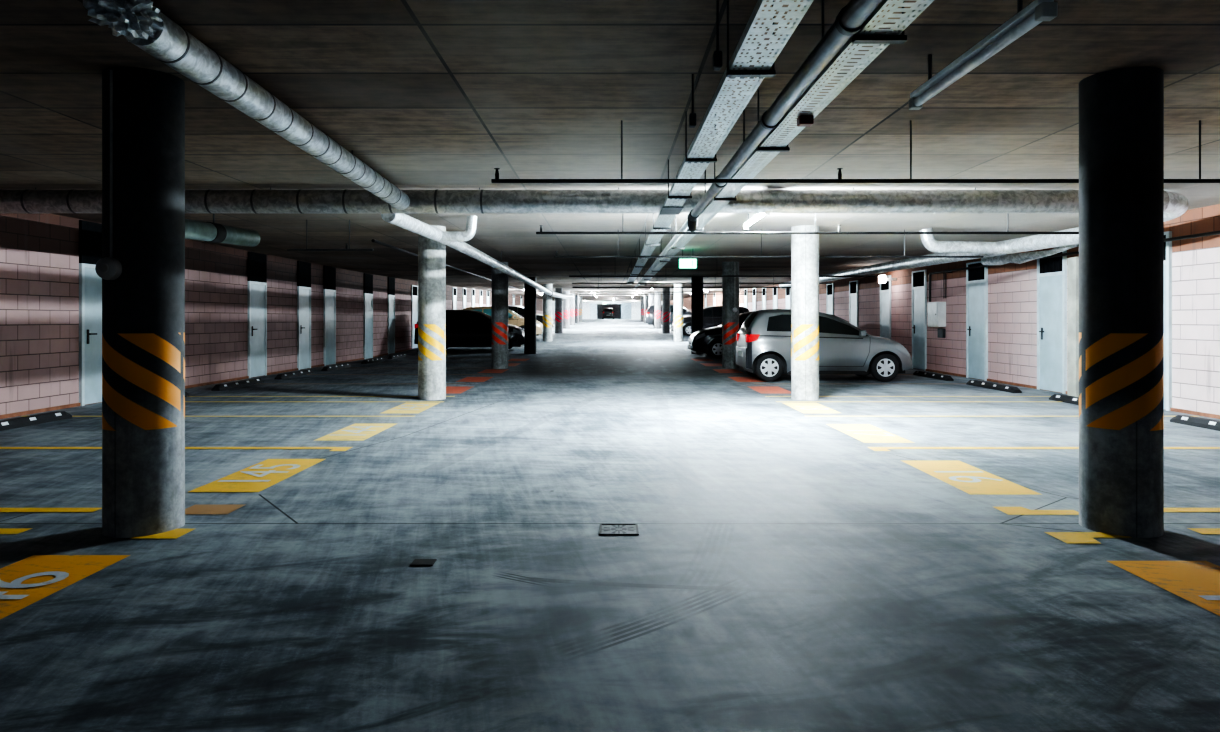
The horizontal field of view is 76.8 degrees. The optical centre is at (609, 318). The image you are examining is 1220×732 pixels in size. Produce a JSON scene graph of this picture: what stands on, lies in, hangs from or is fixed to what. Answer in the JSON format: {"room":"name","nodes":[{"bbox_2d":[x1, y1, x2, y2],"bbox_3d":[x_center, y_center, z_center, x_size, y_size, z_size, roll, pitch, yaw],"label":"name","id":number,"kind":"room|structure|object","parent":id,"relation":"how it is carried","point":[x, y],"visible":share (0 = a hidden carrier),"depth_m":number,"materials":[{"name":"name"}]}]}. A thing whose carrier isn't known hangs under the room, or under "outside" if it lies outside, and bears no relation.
{"room":"parking garage","nodes":[
{"label":"parking garage","id":0,"kind":"room"},
{"bbox_2d":[0,213,542,414],"bbox_3d":[-8.100,-0.550,58.000,0.200,3.720,134.000,0,0,0],"label":"wall","id":1,"kind":"structure","parent":0,"point":[39,252],"depth_m":14.86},
{"bbox_2d":[79,220,101,405],"bbox_3d":[-7.957,-0.090,12.025,0.085,2.800,0.850,0,0,0],"label":"door","id":2,"kind":"structure","parent":1,"relation":"in","point":[90,233],"depth_m":11.79,"materials":[{"name":"paint"}]},
{"bbox_2d":[79,220,101,264],"bbox_3d":[-7.980,-1.165,12.025,0.040,0.650,0.850,0,0,0],"label":"grille","id":3,"kind":"object","parent":2,"relation":"attached to","point":[90,233],"depth_m":11.78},
{"bbox_2d":[0,348,413,418],"bbox_3d":[-7.988,0.640,45.500,0.025,1.340,109.000,0,0,0],"label":"baseboard","id":4,"kind":"structure","parent":1,"relation":"attached to","point":[289,370],"depth_m":14.81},
{"bbox_2d":[248,252,266,377],"bbox_3d":[-7.957,-0.090,17.425,0.085,2.800,0.850,0,0,0],"label":"door","id":5,"kind":"structure","parent":1,"relation":"in","point":[257,262],"depth_m":17.41,"materials":[{"name":"paint"}]},
{"bbox_2d":[248,252,266,282],"bbox_3d":[-7.980,-1.165,17.425,0.040,0.650,0.850,0,0,0],"label":"grille","id":6,"kind":"object","parent":5,"relation":"attached to","point":[257,262],"depth_m":17.39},
{"bbox_2d":[297,261,310,369],"bbox_3d":[-7.957,-0.090,20.100,0.085,2.800,0.800,0,0,0],"label":"door","id":7,"kind":"structure","parent":1,"relation":"in","point":[303,268],"depth_m":20.02,"materials":[{"name":"paint"}]},
{"bbox_2d":[297,261,310,286],"bbox_3d":[-7.980,-1.165,20.100,0.040,0.650,0.800,0,0,0],"label":"grille","id":8,"kind":"object","parent":7,"relation":"attached to","point":[303,268],"depth_m":20.00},
{"bbox_2d":[323,266,335,365],"bbox_3d":[-7.978,-0.090,21.925,0.045,2.800,0.850,0,0,0],"label":"door","id":9,"kind":"structure","parent":1,"relation":"in","point":[329,273],"depth_m":21.88,"materials":[{"name":"paint"}]},
{"bbox_2d":[323,266,335,289],"bbox_3d":[-7.980,-1.165,21.925,0.040,0.650,0.850,0,0,0],"label":"grille","id":10,"kind":"object","parent":9,"relation":"attached to","point":[329,273],"depth_m":21.85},
{"bbox_2d":[364,273,372,358],"bbox_3d":[-7.978,-0.090,25.425,0.045,2.800,0.850,0,0,0],"label":"door","id":11,"kind":"structure","parent":1,"relation":"in","point":[368,278],"depth_m":25.41,"materials":[{"name":"paint"}]},
{"bbox_2d":[364,273,372,293],"bbox_3d":[-7.980,-1.165,25.425,0.040,0.650,0.850,0,0,0],"label":"grille","id":12,"kind":"object","parent":11,"relation":"attached to","point":[368,278],"depth_m":25.38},
{"bbox_2d":[388,277,394,353],"bbox_3d":[-7.978,-0.127,28.100,0.045,2.800,0.800,0,0,0],"label":"door","id":13,"kind":"structure","parent":1,"relation":"in","point":[391,280],"depth_m":28.09,"materials":[{"name":"paint"}]},
{"bbox_2d":[388,277,394,294],"bbox_3d":[-7.980,-1.202,28.100,0.040,0.650,0.800,0,0,0],"label":"grille","id":14,"kind":"object","parent":13,"relation":"attached to","point":[391,280],"depth_m":28.05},
{"bbox_2d":[411,285,417,348],"bbox_3d":[-7.978,-0.088,31.450,0.045,2.560,0.900,0,0,0],"label":"door","id":15,"kind":"structure","parent":1,"relation":"in","point":[414,289],"depth_m":31.31,"materials":[{"name":"paint"}]},
{"bbox_2d":[452,287,456,309],"bbox_3d":[-7.978,-0.342,39.550,0.045,2.560,0.900,0,0,0],"label":"door","id":16,"kind":"structure","parent":1,"relation":"in","point":[454,289],"depth_m":39.47,"materials":[{"name":"paint"}]},
{"bbox_2d":[463,288,466,307],"bbox_3d":[-7.978,-0.420,42.250,0.045,2.560,0.900,0,0,0],"label":"door","id":17,"kind":"structure","parent":1,"relation":"in","point":[464,289],"depth_m":42.34,"materials":[{"name":"paint"}]},
{"bbox_2d":[479,290,482,306],"bbox_3d":[-7.978,-0.552,47.650,0.045,2.560,0.900,0,0,0],"label":"door","id":18,"kind":"structure","parent":1,"relation":"in","point":[480,291],"depth_m":47.59,"materials":[{"name":"paint"}]},
{"bbox_2d":[372,239,523,290],"bbox_3d":[-3.600,-1.180,22.700,0.046,0.068,22.000,0,0,0],"label":"pipe","id":19,"kind":"object","parent":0,"point":[373,240],"visible":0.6,"depth_m":13.99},
{"bbox_2d":[552,301,661,318],"bbox_3d":[0.000,-1.195,104.150,16.000,2.430,0.300,0,0,0],"label":"wall","id":20,"kind":"structure","parent":0,"point":[635,306],"depth_m":104.01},
{"bbox_2d":[590,304,596,318],"bbox_3d":[-2.250,-1.030,103.975,0.960,2.100,0.050,0,0,0],"label":"door","id":21,"kind":"structure","parent":20,"relation":"in","point":[593,307],"depth_m":103.96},
{"bbox_2d":[621,303,630,318],"bbox_3d":[2.200,-1.080,103.975,1.360,2.200,0.050,0,0,0],"label":"door","id":22,"kind":"structure","parent":20,"relation":"in","point":[625,307],"depth_m":103.96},
{"bbox_2d":[597,304,620,318],"bbox_3d":[0.000,-1.195,124.850,16.400,2.430,0.300,0,0,0],"label":"wall","id":23,"kind":"structure","parent":0,"point":[600,307],"depth_m":124.70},
{"bbox_2d":[0,319,1219,731],"bbox_3d":[0.000,0.815,58.000,16.400,1.590,134.000,0,0,0],"label":"floor","id":24,"kind":"structure","parent":0,"point":[908,552],"depth_m":4.16,"materials":[{"name":"concrete"}]},
{"bbox_2d":[0,411,71,430],"bbox_3d":[-7.200,1.260,9.300,0.151,0.100,1.800,0,0,0],"label":"wheel stop","id":25,"kind":"object","parent":24,"relation":"on","point":[8,424],"visible":1,"depth_m":9.54,"materials":[{"name":"black rubber"}]},
{"bbox_2d":[102,67,184,537],"bbox_3d":[-2.920,-0.090,4.830,0.444,2.840,0.444,0,0,0],"label":"round column","id":26,"kind":"structure","parent":24,"relation":"on","point":[143,309],"depth_m":4.65,"materials":[{"name":"concrete"}]},
{"bbox_2d":[95,70,121,279],"bbox_3d":[-2.985,-0.861,4.580,0.136,1.258,0.095,0,0,0],"label":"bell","id":27,"kind":"object","parent":26,"relation":"attached to","point":[107,268],"visible":1,"depth_m":4.60,"materials":[{"name":"black metal"}]},
{"bbox_2d":[211,378,263,390],"bbox_3d":[-7.200,1.260,14.950,0.151,0.100,1.800,0,0,0],"label":"wheel stop","id":28,"kind":"object","parent":24,"relation":"on","point":[225,386],"visible":1,"depth_m":14.73,"materials":[{"name":"black rubber"}]},
{"bbox_2d":[275,370,312,378],"bbox_3d":[-7.200,1.260,17.600,0.151,0.100,1.800,0,0,0],"label":"wheel stop","id":29,"kind":"object","parent":24,"relation":"on","point":[303,372],"visible":1,"depth_m":17.39,"materials":[{"name":"black rubber"}]},
{"bbox_2d":[321,363,350,370],"bbox_3d":[-7.200,1.260,20.300,0.151,0.100,1.800,0,0,0],"label":"wheel stop","id":30,"kind":"object","parent":24,"relation":"on","point":[339,366],"visible":1,"depth_m":20.06,"materials":[{"name":"black rubber"}]},
{"bbox_2d":[361,358,383,363],"bbox_3d":[-7.200,1.260,23.400,0.151,0.100,1.800,0,0,0],"label":"wheel stop","id":31,"kind":"object","parent":24,"relation":"on","point":[373,359],"visible":1,"depth_m":23.10,"materials":[{"name":"black rubber"}]},
{"bbox_2d":[388,354,406,358],"bbox_3d":[-7.200,1.258,26.100,0.151,0.100,1.800,0,0,0],"label":"wheel stop","id":32,"kind":"object","parent":24,"relation":"on","point":[397,355],"visible":0.98,"depth_m":25.78,"materials":[{"name":"black rubber"}]},
{"bbox_2d":[410,559,436,565],"bbox_3d":[-1.000,1.306,4.130,0.120,0.007,0.100,0,0,0],"label":"floor drain","id":33,"kind":"object","parent":24,"relation":"on","point":[417,562],"depth_m":4.12,"materials":[{"name":"black metal"}]},
{"bbox_2d":[418,225,445,399],"bbox_3d":[-2.920,-0.090,12.630,0.444,2.840,0.444,0,0,0],"label":"round column","id":34,"kind":"structure","parent":24,"relation":"on","point":[431,253],"depth_m":12.44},
{"bbox_2d":[414,310,523,348],"bbox_3d":[-5.404,0.432,30.300,4.252,1.595,1.936,0,0,0],"label":"car","id":35,"kind":"object","parent":24,"relation":"on","point":[464,328],"visible":0.46,"depth_m":29.48,"materials":[{"name":"black paint"}]},
{"bbox_2d":[491,261,507,368],"bbox_3d":[-2.920,-0.090,20.430,0.444,2.840,0.444,0,0,0],"label":"round column","id":36,"kind":"structure","parent":24,"relation":"on","point":[499,280],"depth_m":20.24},
{"bbox_2d":[461,307,542,335],"bbox_3d":[-5.454,0.176,38.300,4.252,1.595,1.936,0,0,0],"label":"car","id":37,"kind":"object","parent":24,"relation":"on","point":[515,319],"visible":0.29,"depth_m":37.60,"materials":[{"name":"beige paint"}]},
{"bbox_2d":[489,305,553,326],"bbox_3d":[-5.504,-0.039,46.300,4.252,1.595,1.936,0,0,0],"label":"car","id":38,"kind":"object","parent":24,"relation":"on","point":[519,310],"visible":0.17,"depth_m":45.60,"materials":[{"name":"grey paint"}]},
{"bbox_2d":[524,277,535,353],"bbox_3d":[-2.920,-0.121,28.230,0.444,2.823,0.444,0,0,0],"label":"round column","id":39,"kind":"structure","parent":24,"relation":"on","point":[529,291],"depth_m":28.04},
{"bbox_2d":[543,284,551,341],"bbox_3d":[-2.920,-0.288,36.030,0.444,2.695,0.444,0,0,0],"label":"round column","id":40,"kind":"structure","parent":24,"relation":"on","point":[547,300],"depth_m":35.83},
{"bbox_2d":[555,288,562,333],"bbox_3d":[-2.920,-0.456,43.830,0.444,2.582,0.444,0,0,0],"label":"round column","id":41,"kind":"structure","parent":24,"relation":"on","point":[558,301],"depth_m":43.65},
{"bbox_2d":[563,291,569,328],"bbox_3d":[-2.920,-0.603,51.630,0.444,2.523,0.444,0,0,0],"label":"round column","id":42,"kind":"structure","parent":24,"relation":"on","point":[566,302],"depth_m":51.44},
{"bbox_2d":[570,293,574,324],"bbox_3d":[-2.920,-0.745,59.430,0.444,2.474,0.444,0,0,0],"label":"round column","id":43,"kind":"structure","parent":24,"relation":"on","point":[572,300],"depth_m":59.23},
{"bbox_2d":[575,295,578,322],"bbox_3d":[-2.920,-0.844,67.230,0.444,2.445,0.444,0,0,0],"label":"round column","id":44,"kind":"structure","parent":24,"relation":"on","point":[576,296],"depth_m":67.02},
{"bbox_2d":[579,297,581,321],"bbox_3d":[-2.920,-0.939,75.030,0.444,2.418,0.444,0,0,0],"label":"round column","id":45,"kind":"structure","parent":24,"relation":"on","point":[580,298],"depth_m":74.81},
{"bbox_2d":[602,308,614,318],"bbox_3d":[-0.250,-0.777,110.996,1.936,1.595,4.252,0,0,0],"label":"car","id":46,"kind":"object","parent":24,"relation":"on","point":[607,312],"visible":1,"depth_m":108.92,"materials":[{"name":"grey paint"}]},
{"bbox_2d":[599,523,638,534],"bbox_3d":[0.055,1.305,4.780,0.240,0.008,0.240,0,0,0],"label":"floor drain","id":47,"kind":"object","parent":24,"relation":"on","point":[605,528],"visible":1,"depth_m":4.78,"materials":[{"name":"black metal"}]},
{"bbox_2d":[641,297,643,321],"bbox_3d":[3.200,-0.939,75.030,0.444,2.418,0.444,0,0,0],"label":"round column","id":48,"kind":"structure","parent":24,"relation":"on","point":[642,298],"depth_m":74.81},
{"bbox_2d":[644,295,648,322],"bbox_3d":[3.200,-0.844,67.230,0.444,2.445,0.444,0,0,0],"label":"round column","id":49,"kind":"structure","parent":24,"relation":"on","point":[646,297],"depth_m":67.04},
{"bbox_2d":[649,293,653,305],"bbox_3d":[3.200,-0.745,59.430,0.444,2.474,0.444,0,0,0],"label":"round column","id":50,"kind":"structure","parent":24,"relation":"on","point":[651,297],"depth_m":59.22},
{"bbox_2d":[654,291,660,328],"bbox_3d":[3.200,-0.603,51.630,0.444,2.523,0.444,0,0,0],"label":"round column","id":51,"kind":"structure","parent":24,"relation":"on","point":[657,298],"depth_m":51.44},
{"bbox_2d":[662,288,669,333],"bbox_3d":[3.200,-0.456,43.830,0.444,2.582,0.444,0,0,0],"label":"round column","id":52,"kind":"structure","parent":24,"relation":"on","point":[665,298],"depth_m":43.63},
{"bbox_2d":[645,305,690,325],"bbox_3d":[4.646,-0.231,55.000,4.252,1.595,1.936,0,0,0],"label":"car","id":53,"kind":"object","parent":24,"relation":"on","point":[649,314],"visible":0.29,"depth_m":54.21,"materials":[{"name":"grey paint"}]},
{"bbox_2d":[674,284,682,341],"bbox_3d":[3.200,-0.288,36.030,0.444,2.695,0.444,0,0,0],"label":"round column","id":54,"kind":"structure","parent":24,"relation":"on","point":[678,297],"depth_m":35.83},
{"bbox_2d":[691,277,702,353],"bbox_3d":[3.200,-0.121,28.230,0.444,2.823,0.444,0,0,0],"label":"round column","id":55,"kind":"structure","parent":24,"relation":"on","point":[696,293],"depth_m":28.04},
{"bbox_2d":[671,306,749,335],"bbox_3d":[5.404,0.099,41.000,4.252,1.595,1.936,0,0,0],"label":"car","id":56,"kind":"object","parent":24,"relation":"on","point":[712,316],"visible":0.33,"depth_m":40.21,"materials":[{"name":"black paint"}]},
{"bbox_2d":[688,311,754,358],"bbox_3d":[4.824,0.509,26.200,4.252,1.595,1.936,0,0,0],"label":"car","id":57,"kind":"object","parent":24,"relation":"on","point":[708,341],"visible":0.33,"depth_m":25.41,"materials":[{"name":"black paint"}]},
{"bbox_2d":[722,261,738,368],"bbox_3d":[3.200,-0.090,20.430,0.444,2.840,0.444,0,0,0],"label":"round column","id":58,"kind":"structure","parent":24,"relation":"on","point":[730,319],"depth_m":20.24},
{"bbox_2d":[732,262,737,311],"bbox_3d":[3.270,-0.830,20.150,0.140,1.320,0.140,0,0,0],"label":"sensor","id":59,"kind":"object","parent":58,"relation":"attached to","point":[734,309],"visible":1,"depth_m":20.15,"materials":[{"name":"grey plastic"}]},
{"bbox_2d":[791,225,818,399],"bbox_3d":[3.200,-0.090,12.630,0.444,2.840,0.444,0,0,0],"label":"round column","id":60,"kind":"structure","parent":24,"relation":"on","point":[804,247],"depth_m":12.43,"materials":[{"name":"concrete"}]},
{"bbox_2d":[736,309,911,381],"bbox_3d":[4.626,0.545,16.860,3.552,1.530,1.876,0,0,0],"label":"car","id":61,"kind":"object","parent":24,"relation":"on","point":[763,348],"visible":0.86,"depth_m":16.07,"materials":[{"name":"silver metal"}]},
{"bbox_2d":[748,334,759,341],"bbox_3d":[3.007,0.405,16.135,0.257,0.170,0.086,0,0,29],"label":"tail light","id":62,"kind":"object","parent":61,"relation":"attached to","point":[751,337],"depth_m":16.12,"materials":[{"name":"red"}]},
{"bbox_2d":[913,371,953,380],"bbox_3d":[7.200,1.260,17.200,0.151,0.100,1.800,0,0,0],"label":"wheel stop","id":63,"kind":"object","parent":24,"relation":"on","point":[918,373],"visible":1,"depth_m":16.96,"materials":[{"name":"black rubber"}]},
{"bbox_2d":[966,380,1021,392],"bbox_3d":[7.200,1.260,14.500,0.151,0.100,1.800,0,0,0],"label":"wheel stop","id":64,"kind":"object","parent":24,"relation":"on","point":[994,386],"visible":1,"depth_m":14.28,"materials":[{"name":"black rubber"}]},
{"bbox_2d":[1049,394,1078,404],"bbox_3d":[7.200,1.260,11.600,0.151,0.100,1.800,0,0,0],"label":"wheel stop","id":65,"kind":"object","parent":24,"relation":"on","point":[1056,397],"visible":0.4,"depth_m":12.07,"materials":[{"name":"black rubber"}]},
{"bbox_2d":[1079,67,1163,537],"bbox_3d":[3.200,-0.090,4.830,0.444,2.840,0.444,0,0,0],"label":"round column","id":66,"kind":"structure","parent":24,"relation":"on","point":[1121,111],"depth_m":4.65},
{"bbox_2d":[1170,415,1219,430],"bbox_3d":[7.200,1.260,8.900,0.151,0.100,1.800,0,0,0],"label":"wheel stop","id":67,"kind":"object","parent":24,"relation":"on","point":[1211,424],"visible":1,"depth_m":9.36,"materials":[{"name":"black rubber"}]},
{"bbox_2d":[0,0,1219,300],"bbox_3d":[0.000,-2.110,58.000,16.400,1.200,134.000,0,0,0],"label":"ceiling","id":68,"kind":"structure","parent":0,"point":[427,94],"depth_m":5.63,"materials":[{"name":"concrete"}]},
{"bbox_2d":[185,213,259,246],"bbox_3d":[-5.300,-1.246,10.225,0.268,0.529,2.359,0,0,0],"label":"pipe","id":69,"kind":"object","parent":68,"relation":"hanging from","point":[210,232],"visible":0.8,"depth_m":10.26,"materials":[{"name":"grey metal"}]},
{"bbox_2d":[83,0,409,209],"bbox_3d":[-2.252,-1.370,5.986,0.285,0.280,5.434,0,0,-1],"label":"duct","id":70,"kind":"object","parent":68,"relation":"hanging from","point":[141,23],"visible":1,"depth_m":4.31,"materials":[{"name":"metal"}]},
{"bbox_2d":[287,220,372,250],"bbox_3d":[-4.250,-1.272,11.700,1.300,0.476,0.044,0,0,0],"label":"pipe","id":71,"kind":"object","parent":68,"relation":"hanging from","point":[306,249],"visible":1,"depth_m":11.69,"materials":[{"name":"metal"}]},
{"bbox_2d":[381,213,572,298],"bbox_3d":[-2.327,-1.179,26.550,0.763,0.678,34.907,0,0,0],"label":"duct","id":72,"kind":"object","parent":68,"relation":"hanging from","point":[455,240],"visible":0.98,"depth_m":11.25,"materials":[{"name":"silver metal"}]},
{"bbox_2d":[0,188,1168,213],"bbox_3d":[-0.831,-1.361,8.852,14.338,0.298,0.282,0,0,0],"label":"duct","id":73,"kind":"object","parent":68,"relation":"hanging from","point":[30,201],"visible":0.78,"depth_m":8.73,"materials":[{"name":"metal"}]},
{"bbox_2d":[579,286,744,294],"bbox_3d":[2.510,-1.410,37.000,7.980,0.480,0.040,0,0,0],"label":"pipe","id":74,"kind":"object","parent":68,"relation":"hanging from","point":[639,286],"visible":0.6,"depth_m":36.99,"materials":[{"name":"metal"}]},
{"bbox_2d":[577,281,765,292],"bbox_3d":[2.570,-1.339,32.000,7.860,0.480,0.040,0,0,0],"label":"pipe","id":75,"kind":"object","parent":68,"relation":"hanging from","point":[598,281],"visible":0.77,"depth_m":31.99,"materials":[{"name":"metal"}]},
{"bbox_2d":[573,274,790,287],"bbox_3d":[2.630,-1.270,25.600,7.740,0.480,0.040,0,0,0],"label":"pipe","id":76,"kind":"object","parent":68,"relation":"hanging from","point":[773,274],"visible":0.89,"depth_m":25.58,"materials":[{"name":"metal"}]},
{"bbox_2d":[679,249,696,268],"bbox_3d":[1.673,-1.298,16.648,0.376,0.424,0.343,0,0,0],"label":"exit sign","id":77,"kind":"object","parent":68,"relation":"hanging from","point":[683,263],"visible":0.98,"depth_m":16.49,"materials":[{"name":"teal"}]},
{"bbox_2d":[572,283,831,283],"bbox_3d":[2.690,-1.270,22.600,7.620,0.480,0.040,0,0,0],"label":"pipe","id":78,"kind":"object","parent":68,"relation":"hanging from","point":[572,283],"visible":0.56,"depth_m":22.58,"materials":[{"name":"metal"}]},
{"bbox_2d":[627,0,813,282],"bbox_3d":[0.632,-1.325,11.450,0.285,0.371,28.900,0,0,0],"label":"cable tray","id":79,"kind":"object","parent":68,"relation":"hanging from","point":[797,16],"visible":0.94,"depth_m":3.87,"materials":[{"name":"metal"}]},
{"bbox_2d":[569,275,874,276],"bbox_3d":[2.750,-1.270,18.900,7.500,0.480,0.040,0,0,0],"label":"pipe","id":80,"kind":"object","parent":68,"relation":"hanging from","point":[569,275],"visible":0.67,"depth_m":18.89,"materials":[{"name":"metal"}]},
{"bbox_2d":[743,213,769,229],"bbox_3d":[1.900,-1.384,10.050,0.066,0.252,1.560,0,0,0],"label":"lamp","id":81,"kind":"object","parent":68,"relation":"attached to","point":[745,226],"visible":0.65,"depth_m":10.22,"materials":[{"name":"white plastic"}]},
{"bbox_2d":[634,0,882,288],"bbox_3d":[0.905,-1.232,12.500,0.113,0.555,31.000,0,0,0],"label":"pipe","id":82,"kind":"object","parent":68,"relation":"hanging from","point":[849,21],"visible":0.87,"depth_m":3.68,"materials":[{"name":"grey metal"}]},
{"bbox_2d":[554,230,983,257],"bbox_3d":[2.675,-1.272,13.000,7.250,0.476,0.044,0,0,0],"label":"pipe","id":83,"kind":"object","parent":68,"relation":"hanging from","point":[556,256],"visible":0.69,"depth_m":12.99,"materials":[{"name":"metal"}]},
{"bbox_2d":[639,0,933,285],"bbox_3d":[1.077,-1.309,11.500,0.205,0.402,29.000,0,0,0],"label":"cable tray","id":84,"kind":"object","parent":68,"relation":"hanging from","point":[879,42],"visible":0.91,"depth_m":3.77,"materials":[{"name":"metal"}]},
{"bbox_2d":[797,115,813,126],"bbox_3d":[1.090,-1.106,4.300,0.080,0.050,0.070,0,0,0],"label":"fire alarm","id":85,"kind":"object","parent":84,"relation":"attached to","point":[802,120],"visible":1,"depth_m":4.27,"materials":[{"name":"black plastic"}]},
{"bbox_2d":[536,213,1078,233],"bbox_3d":[2.625,-1.272,9.400,7.050,0.476,0.044,0,0,0],"label":"pipe","id":86,"kind":"object","parent":68,"relation":"hanging from","point":[839,228],"visible":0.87,"depth_m":9.39,"materials":[{"name":"metal"}]},
{"bbox_2d":[491,120,1219,182],"bbox_3d":[3.500,-1.272,5.860,8.800,0.476,0.044,0,0,0],"label":"pipe","id":87,"kind":"object","parent":68,"relation":"hanging from","point":[496,180],"visible":0.76,"depth_m":5.85,"materials":[{"name":"metal"}]},
{"bbox_2d":[909,0,1057,109],"bbox_3d":[1.830,-1.384,3.920,0.070,0.252,1.440,0,0,0],"label":"lamp","id":88,"kind":"object","parent":68,"relation":"attached to","point":[1036,12],"visible":1,"depth_m":3.69,"materials":[{"name":"white metal"}]},
{"bbox_2d":[779,192,1188,288],"bbox_3d":[5.975,-1.292,19.366,1.756,0.447,21.270,0,0,0],"label":"duct","id":89,"kind":"object","parent":68,"relation":"hanging from","point":[1178,205],"visible":0.62,"depth_m":12.70,"materials":[{"name":"silver metal"}]},
{"bbox_2d":[670,204,1219,414],"bbox_3d":[8.100,-0.550,58.000,0.200,3.720,134.000,0,0,0],"label":"wall","id":90,"kind":"structure","parent":0,"point":[1012,288],"depth_m":15.08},
{"bbox_2d":[752,288,755,310],"bbox_3d":[7.978,-0.428,42.550,0.045,2.560,0.900,0,0,0],"label":"door","id":91,"kind":"structure","parent":90,"relation":"in","point":[753,289],"depth_m":42.63,"materials":[{"name":"paint"}]},
{"bbox_2d":[762,288,765,309],"bbox_3d":[7.978,-0.351,39.850,0.045,2.560,0.900,0,0,0],"label":"door","id":92,"kind":"structure","parent":90,"relation":"in","point":[763,289],"depth_m":39.90,"materials":[{"name":"paint"}]},
{"bbox_2d":[773,286,777,308],"bbox_3d":[7.978,-0.273,37.150,0.045,2.560,0.900,0,0,0],"label":"door","id":93,"kind":"structure","parent":90,"relation":"in","point":[775,290],"depth_m":37.08,"materials":[{"name":"paint"}]},
{"bbox_2d":[786,288,790,308],"bbox_3d":[7.978,-0.188,34.450,0.045,2.560,0.900,0,0,0],"label":"door","id":94,"kind":"structure","parent":90,"relation":"in","point":[788,290],"depth_m":34.38,"materials":[{"name":"paint"}]},
{"bbox_2d":[826,283,833,314],"bbox_3d":[7.978,-0.003,27.900,0.045,2.560,0.800,0,0,0],"label":"door","id":95,"kind":"structure","parent":90,"relation":"in","point":[829,287],"depth_m":27.89,"materials":[{"name":"paint"}]},
{"bbox_2d":[849,280,857,327],"bbox_3d":[7.978,0.030,25.200,0.045,2.560,0.800,0,0,0],"label":"door","id":96,"kind":"structure","parent":90,"relation":"in","point":[853,285],"depth_m":25.20,"materials":[{"name":"paint"}]},
{"bbox_2d":[850,282,855,293],"bbox_3d":[7.985,-1.025,25.200,0.030,0.370,0.680,0,0,0],"label":"grille","id":97,"kind":"object","parent":96,"relation":"attached to","point":[852,284],"depth_m":25.23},
{"bbox_2d":[880,275,890,338],"bbox_3d":[7.978,0.030,22.300,0.045,2.560,0.800,0,0,0],"label":"door","id":98,"kind":"structure","parent":90,"relation":"in","point":[885,288],"depth_m":22.27,"materials":[{"name":"paint"}]},
{"bbox_2d":[881,277,888,289],"bbox_3d":[7.985,-1.025,22.300,0.030,0.370,0.680,0,0,0],"label":"grille","id":99,"kind":"object","parent":98,"relation":"attached to","point":[884,286],"depth_m":22.29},
{"bbox_2d":[879,275,896,282],"bbox_3d":[7.775,-1.110,21.500,0.450,0.220,0.320,0,0,0],"label":"lamp","id":100,"kind":"object","parent":90,"relation":"attached to","point":[882,278],"visible":1,"depth_m":21.45,"materials":[{"name":"grey plastic"}]},
{"bbox_2d":[912,270,926,370],"bbox_3d":[7.957,0.030,19.875,0.085,2.560,0.850,0,0,0],"label":"door","id":101,"kind":"structure","parent":90,"relation":"in","point":[919,278],"depth_m":19.83,"materials":[{"name":"paint"}]},
{"bbox_2d":[913,271,923,286],"bbox_3d":[7.985,-1.025,19.875,0.030,0.370,0.730,0,0,0],"label":"grille","id":102,"kind":"object","parent":101,"relation":"attached to","point":[918,276],"depth_m":19.94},
{"bbox_2d":[928,302,945,326],"bbox_3d":[7.888,-0.110,18.620,0.225,0.600,0.600,0,0,0],"label":"electrical box","id":103,"kind":"object","parent":90,"relation":"attached to","point":[936,310],"visible":1,"depth_m":18.35,"materials":[{"name":"white metal"}]},
{"bbox_2d":[938,329,945,337],"bbox_3d":[7.965,0.340,18.500,0.070,0.220,0.300,0,0,0],"label":"junction box","id":104,"kind":"object","parent":90,"relation":"attached to","point":[941,332],"visible":1,"depth_m":18.39,"materials":[{"name":"metal"}]},
{"bbox_2d":[966,261,987,380],"bbox_3d":[7.957,0.030,16.750,0.085,2.560,0.900,0,0,0],"label":"door","id":105,"kind":"structure","parent":90,"relation":"in","point":[976,278],"depth_m":16.74,"materials":[{"name":"paint"}]},
{"bbox_2d":[968,263,983,280],"bbox_3d":[7.985,-1.025,16.750,0.030,0.370,0.780,0,0,0],"label":"grille","id":106,"kind":"object","parent":105,"relation":"attached to","point":[976,274],"depth_m":16.79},
{"bbox_2d":[981,244,1078,264],"bbox_3d":[7.517,-1.154,13.926,0.279,0.308,2.033,0,0,-18],"label":"duct","id":107,"kind":"object","parent":90,"relation":"attached to","point":[1018,258],"visible":0.84,"depth_m":13.88,"materials":[{"name":"silver metal"}]},
{"bbox_2d":[1037,250,1066,393],"bbox_3d":[7.957,0.030,13.915,0.085,2.560,0.870,0,0,0],"label":"door","id":108,"kind":"structure","parent":90,"relation":"in","point":[1051,272],"depth_m":13.90,"materials":[{"name":"paint"}]},
{"bbox_2d":[1040,252,1061,273],"bbox_3d":[7.985,-1.025,13.915,0.030,0.370,0.750,0,0,0],"label":"grille","id":109,"kind":"object","parent":108,"relation":"attached to","point":[1053,265],"depth_m":13.91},
{"bbox_2d":[913,368,1219,418],"bbox_3d":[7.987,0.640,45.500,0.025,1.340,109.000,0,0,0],"label":"baseboard","id":110,"kind":"structure","parent":90,"relation":"attached to","point":[930,370],"depth_m":14.48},
{"bbox_2d":[1067,257,1078,396],"bbox_3d":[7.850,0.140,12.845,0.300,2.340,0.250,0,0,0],"label":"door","id":111,"kind":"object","parent":90,"relation":"in","point":[1072,262],"visible":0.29,"depth_m":12.79,"materials":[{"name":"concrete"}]},
{"bbox_2d":[929,231,1219,301],"bbox_3d":[7.892,-0.790,11.425,0.200,0.740,14.850,0,0,0],"label":"pipe","id":112,"kind":"object","parent":90,"relation":"attached to","point":[1213,232],"visible":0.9,"depth_m":13.49,"materials":[{"name":"metal"}]},
{"bbox_2d":[1164,231,1171,410],"bbox_3d":[7.957,0.030,11.380,0.085,2.560,0.840,0,0,0],"label":"door","id":113,"kind":"structure","parent":90,"relation":"in","point":[1167,245],"depth_m":10.97,"materials":[{"name":"paint"}]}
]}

